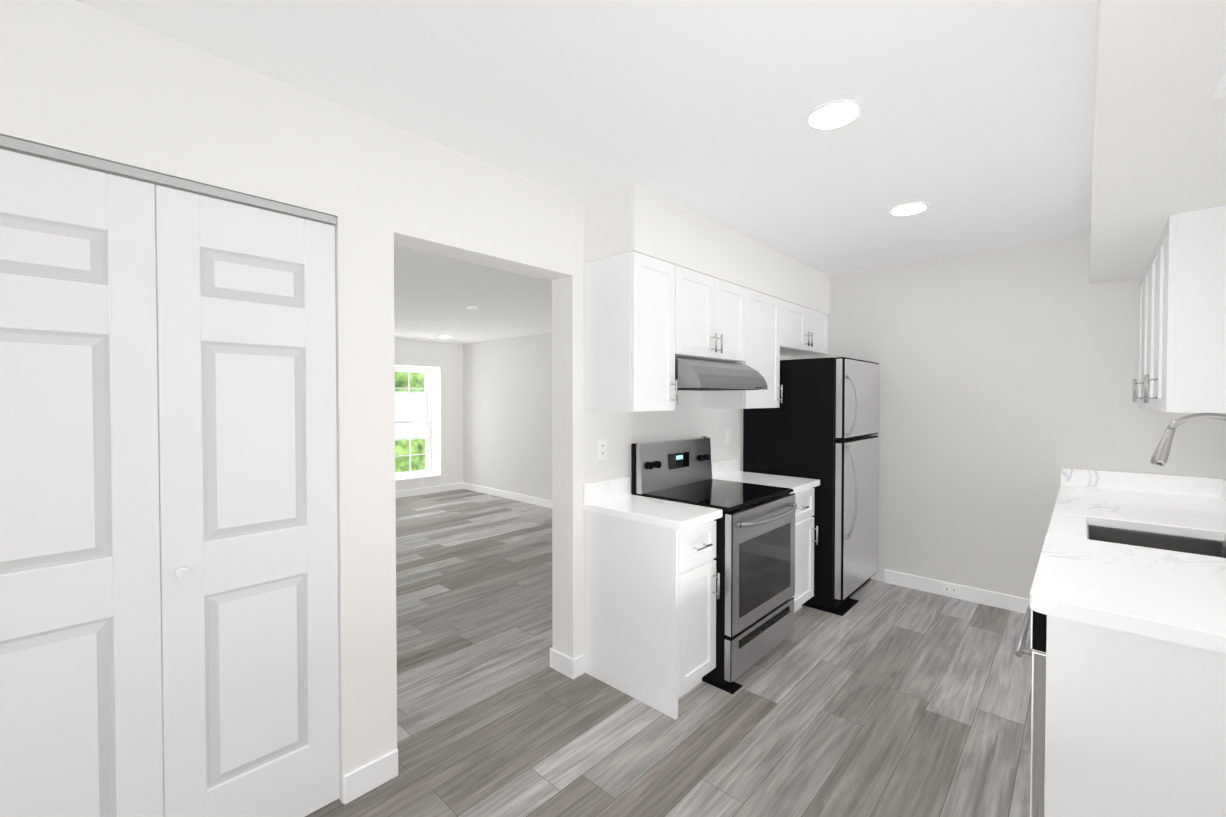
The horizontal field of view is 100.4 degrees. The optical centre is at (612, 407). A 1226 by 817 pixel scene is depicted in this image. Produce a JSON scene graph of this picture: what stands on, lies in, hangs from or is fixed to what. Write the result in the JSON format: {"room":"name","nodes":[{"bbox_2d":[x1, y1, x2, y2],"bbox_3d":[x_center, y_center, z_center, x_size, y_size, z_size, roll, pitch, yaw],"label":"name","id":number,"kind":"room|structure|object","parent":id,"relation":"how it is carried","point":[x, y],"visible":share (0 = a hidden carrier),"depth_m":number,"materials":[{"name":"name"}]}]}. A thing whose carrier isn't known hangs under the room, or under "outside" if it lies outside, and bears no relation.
{"room":"kitchen","nodes":[
{"label":"kitchen","id":0,"kind":"room"},
{"bbox_2d":[0,0,788,803],"bbox_3d":[-0.615,0.173,2.348,0.165,2.515,6.325,1,1,43],"label":"wall","id":1,"kind":"structure","parent":0,"point":[84,80],"depth_m":1.88,"materials":[{"name":"white paint"}]},
{"bbox_2d":[0,135,339,816],"bbox_3d":[-1.315,0.377,1.484,0.085,2.099,0.966,1,1,43],"label":"bifold closet door","id":2,"kind":"structure","parent":1,"relation":"in","point":[169,638],"depth_m":1.49,"materials":[{"name":"white painted wood"}]},
{"bbox_2d":[550,647,584,669],"bbox_3d":[0.548,1.355,3.757,0.017,0.105,2.630,1,1,43],"label":"baseboard","id":3,"kind":"structure","parent":1,"relation":"attached to","point":[558,660],"depth_m":2.74,"materials":[{"name":"white wood"}]},
{"bbox_2d":[598,439,606,459],"bbox_3d":[-0.057,0.233,2.825,0.008,0.115,0.070,1,1,43],"label":"outlet","id":4,"kind":"object","parent":1,"relation":"attached to","point":[602,449],"visible":1,"depth_m":2.82,"materials":[{"name":"white plastic"}]},
{"bbox_2d":[584,252,687,411],"bbox_3d":[0.112,-0.373,2.748,0.342,0.783,0.410,1,1,43],"label":"upper cabinet","id":5,"kind":"object","parent":1,"relation":"attached to","point":[647,320],"depth_m":2.61,"materials":[{"name":"white wood"}]},
{"bbox_2d":[684,269,747,363],"bbox_3d":[0.473,-0.531,3.137,0.342,0.479,0.774,1,1,43],"label":"upper cabinet","id":6,"kind":"object","parent":1,"relation":"attached to","point":[717,309],"depth_m":3.04,"materials":[{"name":"white wood"}]},
{"bbox_2d":[675,357,767,390],"bbox_3d":[0.531,-0.198,3.089,0.498,0.182,0.760,1,1,43],"label":"range hood","id":7,"kind":"object","parent":6,"relation":"attached to","point":[692,374],"visible":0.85,"depth_m":2.85,"materials":[{"name":"silver metal"}]},
{"bbox_2d":[726,428,730,443],"bbox_3d":[0.865,0.217,3.825,0.008,0.115,0.070,1,1,43],"label":"light switch","id":8,"kind":"object","parent":1,"relation":"attached to","point":[728,435],"visible":1,"depth_m":3.82,"materials":[{"name":"white plastic"}]},
{"bbox_2d":[701,289,783,408],"bbox_3d":[0.886,-0.387,3.587,0.342,0.783,0.565,1,1,43],"label":"upper cabinet","id":9,"kind":"object","parent":1,"relation":"attached to","point":[765,312],"depth_m":3.50,"materials":[{"name":"white wood"}]},
{"bbox_2d":[784,301,827,356],"bbox_3d":[1.397,-0.618,4.137,0.342,0.338,0.940,1,1,43],"label":"upper cabinet","id":10,"kind":"object","parent":1,"relation":"attached to","point":[805,329],"depth_m":4.02,"materials":[{"name":"white wood"}]},
{"bbox_2d":[394,338,462,490],"bbox_3d":[-3.814,0.173,7.136,0.360,2.360,3.625,1,1,43],"label":"wall","id":11,"kind":"structure","parent":0,"point":[443,361],"depth_m":8.13,"materials":[{"name":"white paint"}]},
{"bbox_2d":[395,366,441,481],"bbox_3d":[-3.164,0.232,7.813,0.380,1.720,0.960,1,1,43],"label":"living room window","id":12,"kind":"structure","parent":11,"relation":"in","point":[413,475],"depth_m":8.09,"materials":[{"name":"white"}]},
{"bbox_2d":[395,482,463,497],"bbox_3d":[-3.690,1.303,7.014,0.013,0.105,3.587,1,1,43],"label":"baseboard","id":13,"kind":"structure","parent":11,"relation":"attached to","point":[434,489],"depth_m":7.91,"materials":[{"name":"white wood"}]},
{"bbox_2d":[394,245,551,343],"bbox_3d":[-1.770,-1.048,5.316,5.585,0.140,3.950,1,1,43],"label":"ceiling","id":14,"kind":"structure","parent":0,"point":[435,296],"depth_m":4.62,"materials":[{"name":"white paint"}]},
{"bbox_2d":[466,306,478,311],"bbox_3d":[-1.365,-0.954,4.965,0.130,0.035,0.130,1,1,43],"label":"smoke detector","id":15,"kind":"object","parent":14,"relation":"attached to","point":[471,309],"visible":1,"depth_m":4.92,"materials":[{"name":"white plastic"}]},
{"bbox_2d":[75,0,1097,275],"bbox_3d":[0.491,-1.120,1.461,2.965,0.100,6.550,1,1,43],"label":"ceiling","id":16,"kind":"structure","parent":0,"point":[973,126],"depth_m":1.76,"materials":[{"name":"white paint"}]},
{"bbox_2d":[584,182,829,314],"bbox_3d":[0.847,-0.941,3.534,0.352,0.325,2.575,1,1,43],"label":"ceiling soffit","id":17,"kind":"structure","parent":16,"relation":"attached to","point":[635,217],"depth_m":2.82,"materials":[{"name":"white paint"}]},
{"bbox_2d":[805,99,862,130],"bbox_3d":[0.812,-1.072,1.880,0.196,0.010,0.196,1,1,43],"label":"recessed light","id":18,"kind":"object","parent":16,"relation":"in","point":[835,114],"visible":1,"depth_m":1.87,"materials":[{"name":"white plastic"}]},
{"bbox_2d":[888,202,929,215],"bbox_3d":[1.624,-1.087,2.804,0.196,0.010,0.196,1,1,43],"label":"recessed light","id":19,"kind":"object","parent":16,"relation":"in","point":[909,208],"visible":0.96,"depth_m":2.79,"materials":[{"name":"white plastic"}]},
{"bbox_2d":[305,489,1032,816],"bbox_3d":[-1.562,1.444,3.396,8.550,0.060,6.550,1,1,43],"label":"floor","id":20,"kind":"structure","parent":0,"point":[881,699],"depth_m":2.39,"materials":[{"name":"grey wood"}]},
{"bbox_2d":[585,511,719,719],"bbox_3d":[0.201,0.989,2.649,0.636,0.874,0.353,1,1,43],"label":"base cabinet","id":21,"kind":"object","parent":20,"relation":"on","point":[650,615],"visible":0.98,"depth_m":2.49,"materials":[{"name":"white wood"}]},
{"bbox_2d":[583,477,722,530],"bbox_3d":[0.195,0.481,2.638,0.631,0.140,0.365,1,1,43],"label":"countertop","id":22,"kind":"structure","parent":21,"relation":"on","point":[614,498],"depth_m":2.60,"materials":[{"name":"stone"}]},
{"bbox_2d":[631,436,796,693],"bbox_3d":[0.630,0.815,3.014,0.721,1.210,0.766,1,1,43],"label":"range","id":23,"kind":"object","parent":20,"relation":"on","point":[755,546],"visible":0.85,"depth_m":2.82,"materials":[{"name":"silver metal"}]},
{"bbox_2d":[792,488,817,612],"bbox_3d":[1.014,0.974,3.531,0.636,0.874,0.507,1,1,43],"label":"base cabinet","id":24,"kind":"object","parent":20,"relation":"on","point":[804,550],"visible":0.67,"depth_m":3.42,"materials":[{"name":"white wood"}]},
{"bbox_2d":[711,458,819,492],"bbox_3d":[1.016,0.466,3.528,0.631,0.140,0.517,1,1,43],"label":"countertop","id":25,"kind":"structure","parent":24,"relation":"on","point":[728,470],"depth_m":3.56,"materials":[{"name":"stone"}]},
{"bbox_2d":[743,357,878,615],"bbox_3d":[1.577,0.528,3.958,0.823,1.752,0.805,1,1,43],"label":"refrigerator","id":26,"kind":"object","parent":20,"relation":"on","point":[821,423],"visible":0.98,"depth_m":3.59,"materials":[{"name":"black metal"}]},
{"bbox_2d":[1015,606,1046,816],"bbox_3d":[1.625,1.000,1.482,0.692,0.848,0.600,1,1,43],"label":"dishwasher","id":27,"kind":"object","parent":20,"relation":"on","point":[1038,653],"visible":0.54,"depth_m":1.46,"materials":[{"name":"silver metal"}]},
{"bbox_2d":[1044,615,1225,816],"bbox_3d":[1.685,1.008,1.454,0.666,0.874,0.688,1,1,43],"label":"base cabinet","id":28,"kind":"object","parent":20,"relation":"on","point":[1135,725],"depth_m":1.31,"materials":[{"name":"white wood"}]},
{"bbox_2d":[1030,468,1225,653],"bbox_3d":[2.316,0.488,2.158,0.704,0.140,2.631,1,1,43],"label":"countertop","id":29,"kind":"structure","parent":28,"relation":"on","point":[1168,595],"depth_m":1.73,"materials":[{"name":"stone"}]},
{"bbox_2d":[1087,525,1225,557],"bbox_3d":[2.210,0.668,2.074,0.444,0.212,0.564,1,1,43],"label":"undermount sink","id":30,"kind":"object","parent":29,"relation":"in","point":[1207,547],"visible":0.12,"depth_m":2.25,"materials":[{"name":"silver metal"}]},
{"bbox_2d":[1150,413,1225,465],"bbox_3d":[2.313,0.271,1.974,0.323,0.499,0.121,1,1,43],"label":"faucet","id":31,"kind":"object","parent":29,"relation":"on","point":[1160,455],"visible":1,"depth_m":2.06,"materials":[{"name":"silver metal"}]},
{"bbox_2d":[463,235,1225,598],"bbox_3d":[0.574,0.069,5.689,8.550,2.615,0.200,1,1,43],"label":"wall","id":32,"kind":"structure","parent":0,"point":[1005,383],"depth_m":3.68,"materials":[{"name":"white paint"}]},
{"bbox_2d":[464,483,551,507],"bbox_3d":[-0.497,1.310,6.551,5.335,0.105,0.013,1,1,43],"label":"baseboard","id":33,"kind":"structure","parent":32,"relation":"attached to","point":[495,492],"depth_m":7.47,"materials":[{"name":"white wood"}]},
{"bbox_2d":[942,583,959,595],"bbox_3d":[2.497,1.347,3.776,0.110,0.070,0.008,1,1,43],"label":"electrical outlet","id":34,"kind":"object","parent":32,"relation":"attached to","point":[951,589],"visible":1,"depth_m":3.77,"materials":[{"name":"white plastic"}]},
{"bbox_2d":[884,569,1029,613],"bbox_3d":[2.572,1.356,3.721,1.085,0.105,0.013,1,1,43],"label":"baseboard","id":35,"kind":"structure","parent":32,"relation":"attached to","point":[990,598],"depth_m":3.72,"materials":[{"name":"white wood"}]},
{"bbox_2d":[1089,0,1225,283],"bbox_3d":[1.198,-0.903,0.830,0.585,0.315,6.075,1,1,43],"label":"ceiling soffit","id":36,"kind":"object","parent":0,"point":[1159,146],"depth_m":1.37,"materials":[{"name":"white paint"}]},
{"bbox_2d":[1210,61,1225,99],"bbox_3d":[1.446,-0.741,0.987,0.340,0.010,0.370,1,1,43],"label":"ceiling vent","id":37,"kind":"object","parent":36,"relation":"in","point":[1219,90],"visible":1,"depth_m":1.18,"materials":[{"name":"white"}]},
{"bbox_3d":[1.401,0.203,0.489,0.200,2.515,6.325,1,1,43],"label":"wall","id":38,"kind":"structure","parent":0,"visible":0},
{"bbox_2d":[1132,272,1143,407],"bbox_3d":[3.064,-0.381,2.699,0.356,0.782,0.800,1,1,43],"label":"upper cabinet","id":39,"kind":"object","parent":38,"relation":"attached to","point":[1140,382],"depth_m":3.05,"materials":[{"name":"white wood"}]},
{"bbox_2d":[1144,205,1225,412],"bbox_3d":[2.603,-0.373,2.199,0.356,0.782,0.801,1,1,43],"label":"upper cabinet","id":40,"kind":"object","parent":38,"relation":"attached to","point":[1182,334],"depth_m":1.99,"materials":[{"name":"white wood"}]},
{"label":"outside","id":41,"kind":"structure","parent":0,"visible":0},
{"bbox_2d":[395,372,425,472],"bbox_3d":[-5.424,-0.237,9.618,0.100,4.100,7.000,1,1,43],"label":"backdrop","id":42,"kind":"structure","parent":41,"point":[415,379],"depth_m":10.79,"materials":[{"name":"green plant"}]}
]}

